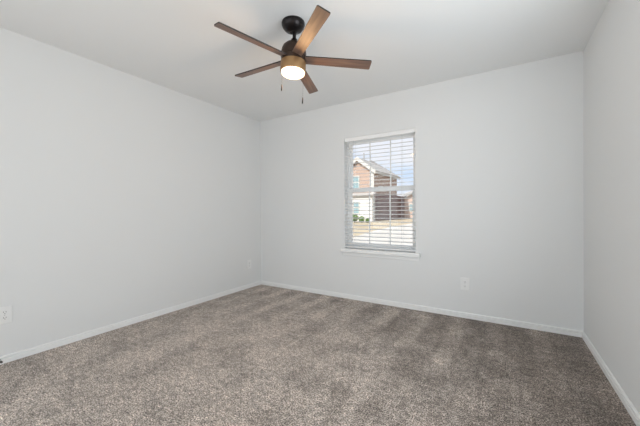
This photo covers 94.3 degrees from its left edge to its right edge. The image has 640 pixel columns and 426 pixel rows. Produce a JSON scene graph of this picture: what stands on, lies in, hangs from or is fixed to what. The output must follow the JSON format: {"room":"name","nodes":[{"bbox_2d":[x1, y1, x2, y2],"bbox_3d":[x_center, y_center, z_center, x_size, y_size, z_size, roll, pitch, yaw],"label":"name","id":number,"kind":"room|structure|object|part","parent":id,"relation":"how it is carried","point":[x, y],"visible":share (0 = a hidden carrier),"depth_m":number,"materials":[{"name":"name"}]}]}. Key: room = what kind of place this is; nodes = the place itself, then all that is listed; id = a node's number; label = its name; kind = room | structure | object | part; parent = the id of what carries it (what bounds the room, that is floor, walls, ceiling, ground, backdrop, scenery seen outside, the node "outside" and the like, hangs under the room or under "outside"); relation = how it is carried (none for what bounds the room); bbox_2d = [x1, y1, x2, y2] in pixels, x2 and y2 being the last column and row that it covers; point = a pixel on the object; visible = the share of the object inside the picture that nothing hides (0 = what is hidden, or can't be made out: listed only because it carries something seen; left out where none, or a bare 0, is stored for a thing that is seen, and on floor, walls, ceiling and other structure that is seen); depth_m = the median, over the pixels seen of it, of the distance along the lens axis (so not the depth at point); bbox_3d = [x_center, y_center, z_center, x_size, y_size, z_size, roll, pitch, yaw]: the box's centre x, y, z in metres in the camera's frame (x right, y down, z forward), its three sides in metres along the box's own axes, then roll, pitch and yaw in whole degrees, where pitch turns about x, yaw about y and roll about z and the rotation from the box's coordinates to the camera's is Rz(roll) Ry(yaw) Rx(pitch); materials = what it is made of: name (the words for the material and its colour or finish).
{"room":"empty bedroom","nodes":[
{"label":"empty bedroom","id":0,"kind":"room"},
{"bbox_2d":[0,27,260,356],"bbox_3d":[-2.799,-0.120,1.507,0.150,2.440,7.032,0,0,32],"label":"wall","id":1,"kind":"structure","parent":0,"point":[124,196],"depth_m":2.74,"materials":[{"name":"white paint"}]},
{"bbox_2d":[0,305,11,324],"bbox_3d":[-2.298,0.744,2.165,0.009,0.125,0.080,0,0,32],"label":"wall outlet","id":2,"kind":"object","parent":1,"relation":"attached to","point":[6,311],"visible":1,"depth_m":2.17,"materials":[{"name":"white plastic"}]},
{"bbox_2d":[0,281,260,364],"bbox_3d":[-1.817,1.058,2.940,0.014,0.054,3.582,0,0,32],"label":"baseboard","id":3,"kind":"structure","parent":1,"relation":"attached to","point":[47,346],"depth_m":2.73,"materials":[{"name":"white paint"}]},
{"bbox_2d":[0,0,608,120],"bbox_3d":[-1.136,-1.395,0.558,3.982,0.100,7.182,0,0,32],"label":"ceiling","id":4,"kind":"structure","parent":0,"point":[176,45],"depth_m":2.32,"materials":[{"name":"white paint"}]},
{"bbox_2d":[214,5,371,103],"bbox_3d":[-0.226,-1.079,2.149,1.035,0.563,1.086,0,0,32],"label":"ceiling fan","id":5,"kind":"object","parent":4,"relation":"hanging from","point":[293,62],"visible":1,"depth_m":2.06,"materials":[{"name":"brown wood"}]},
{"bbox_3d":[-0.434,-1.114,1.919,0.480,0.008,0.084,3,13,-40],"label":"blade","id":6,"kind":"part","parent":5,"relation":"part of","materials":[{"name":"brown wood"}]},
{"bbox_3d":[-0.462,-1.107,2.294,0.480,0.008,0.084,1,13,32],"label":"blade","id":7,"kind":"part","parent":5,"relation":"part of","materials":[{"name":"brown wood"}]},
{"bbox_3d":[-0.194,-0.996,2.124,0.167,0.034,0.167,1,-1,32],"label":"lamp glass","id":8,"kind":"part","parent":5,"relation":"part of","materials":[{"name":"white glass"}]},
{"bbox_3d":[-0.114,-1.092,2.436,0.084,0.008,0.480,-13,-5,13],"label":"blade","id":9,"kind":"part","parent":5,"relation":"part of","materials":[{"name":"brown wood"}]},
{"bbox_3d":[-0.069,-1.102,1.829,0.084,0.008,0.480,18,-7,-21],"label":"blade","id":10,"kind":"part","parent":5,"relation":"part of","materials":[{"name":"brown wood"}]},
{"bbox_3d":[0.129,-1.088,2.149,0.480,0.008,0.084,2,-15,-4],"label":"blade","id":11,"kind":"part","parent":5,"relation":"part of","materials":[{"name":"brown wood"}]},
{"bbox_2d":[0,284,635,425],"bbox_3d":[-1.120,1.145,0.574,3.982,0.100,7.182,0,0,32],"label":"floor","id":12,"kind":"structure","parent":0,"point":[260,355],"depth_m":2.00,"materials":[{"name":"carpet"}]},
{"bbox_2d":[260,51,583,330],"bbox_3d":[0.716,-0.155,3.559,3.982,2.440,0.150,0,0,32],"label":"wall","id":13,"kind":"structure","parent":0,"point":[499,153],"depth_m":3.02,"materials":[{"name":"white paint"}]},
{"bbox_2d":[341,132,420,260],"bbox_3d":[0.714,-0.204,3.537,0.960,1.461,0.190,0,0,32],"label":"window","id":14,"kind":"structure","parent":13,"relation":"in","point":[363,252],"depth_m":3.54,"materials":[{"name":"white plastic"}]},
{"bbox_2d":[345,128,415,251],"bbox_3d":[0.692,-0.253,3.517,0.862,1.360,0.070,0,0,32],"label":"window blind","id":15,"kind":"object","parent":14,"relation":"attached to","point":[412,130],"visible":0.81,"depth_m":3.48,"materials":[{"name":"white plastic"}]},
{"bbox_3d":[0.429,-0.237,3.683,0.002,1.310,0.057,0,0,32],"label":"ladder cord","id":16,"kind":"part","parent":15,"relation":"part of","materials":[{"name":"white fabric"}]},
{"bbox_3d":[0.698,0.418,3.524,0.862,0.018,0.050,0,0,32],"label":"rail","id":17,"kind":"part","parent":15,"relation":"part of","materials":[{"name":"white plastic"}]},
{"bbox_3d":[0.933,-0.238,3.372,0.002,1.310,0.057,0,0,32],"label":"ladder cord","id":18,"kind":"part","parent":15,"relation":"part of","materials":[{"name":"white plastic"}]},
{"bbox_3d":[0.701,0.462,3.513,0.960,0.046,0.125,0,0,32],"label":"sill","id":19,"kind":"part","parent":14,"relation":"part of","materials":[{"name":"white paint"}]},
{"bbox_3d":[0.744,-0.586,3.603,0.818,0.646,0.022,0,0,32],"label":"sash","id":20,"kind":"part","parent":14,"relation":"part of","materials":[{"name":"white plastic"}]},
{"bbox_3d":[0.735,0.048,3.585,0.818,0.728,0.026,0,0,32],"label":"sash","id":21,"kind":"part","parent":14,"relation":"part of","materials":[{"name":"white plastic"}]},
{"bbox_2d":[261,281,582,336],"bbox_3d":[0.680,1.038,3.497,3.682,0.054,0.014,0,0,32],"label":"baseboard","id":22,"kind":"structure","parent":13,"relation":"attached to","point":[565,331],"depth_m":3.11,"materials":[{"name":"white paint"}]},
{"bbox_2d":[461,277,468,290],"bbox_3d":[1.469,0.719,3.011,0.080,0.125,0.009,0,0,32],"label":"wall outlet","id":23,"kind":"object","parent":13,"relation":"attached to","point":[464,281],"visible":1,"depth_m":3.01,"materials":[{"name":"white plastic"}]},
{"bbox_2d":[583,0,639,414],"bbox_3d":[0.464,-0.128,-0.503,0.150,2.440,7.032,0,0,32],"label":"wall","id":24,"kind":"structure","parent":0,"point":[611,55],"depth_m":1.84,"materials":[{"name":"white paint"}]},
{"bbox_2d":[582,331,639,425],"bbox_3d":[1.306,1.050,1.016,0.014,0.054,3.582,0,0,32],"label":"baseboard","id":25,"kind":"structure","parent":24,"relation":"attached to","point":[630,408],"depth_m":1.80,"materials":[{"name":"white paint"}]},
{"label":"outside","id":26,"kind":"structure","parent":0,"visible":0},
{"bbox_2d":[353,219,412,237],"bbox_3d":[4.586,0.871,45.575,100.000,0.310,75.000,0,0,32],"label":"ground","id":27,"kind":"structure","parent":26,"point":[397,220],"depth_m":23.09,"materials":[{"name":"beige plant"}]},
{"bbox_2d":[353,215,358,222],"bbox_3d":[3.077,0.467,26.584,0.806,0.824,0.641,0,0,32],"label":"shrub","id":28,"kind":"object","parent":27,"relation":"on","point":[355,217],"visible":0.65,"depth_m":26.43,"materials":[{"name":"green plant"}]},
{"bbox_2d":[353,192,375,220],"bbox_3d":[2.721,-0.438,30.979,6.400,3.215,0.831,0,0,34],"label":"garage","id":29,"kind":"structure","parent":27,"relation":"on","point":[365,202],"depth_m":29.66,"materials":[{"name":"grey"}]},
{"bbox_3d":[3.679,-0.531,30.163,0.600,1.100,0.040,0,0,34],"label":"pane","id":30,"kind":"part","parent":29,"relation":"part of","materials":[{"name":"blue glass"}]},
{"bbox_2d":[354,153,400,220],"bbox_3d":[4.243,-2.655,34.915,8.184,7.482,7.612,0,0,34],"label":"brick house","id":31,"kind":"structure","parent":27,"relation":"on","point":[378,176],"depth_m":30.89,"materials":[{"name":"brown brick"}]},
{"bbox_2d":[375,194,403,220],"bbox_3d":[7.996,-0.553,33.332,0.063,2.850,7.820,0,0,37],"label":"fence","id":32,"kind":"object","parent":27,"relation":"on","point":[380,198],"visible":0.6,"depth_m":32.43,"materials":[{"name":"brown wood"}]},
{"bbox_2d":[402,191,412,217],"bbox_3d":[12.686,-1.043,40.231,4.769,4.084,7.600,0,0,7],"label":"house","id":33,"kind":"structure","parent":27,"relation":"on","point":[409,194],"depth_m":36.91,"materials":[{"name":"brick"}]},
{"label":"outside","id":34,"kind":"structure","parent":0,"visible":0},
{"bbox_2d":[353,223,412,244],"bbox_3d":[5.943,1.076,16.450,7.057,0.430,26.227,0,0,32],"label":"driveway","id":35,"kind":"structure","parent":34,"point":[394,228],"depth_m":13.92,"materials":[{"name":"concrete"}]}
]}

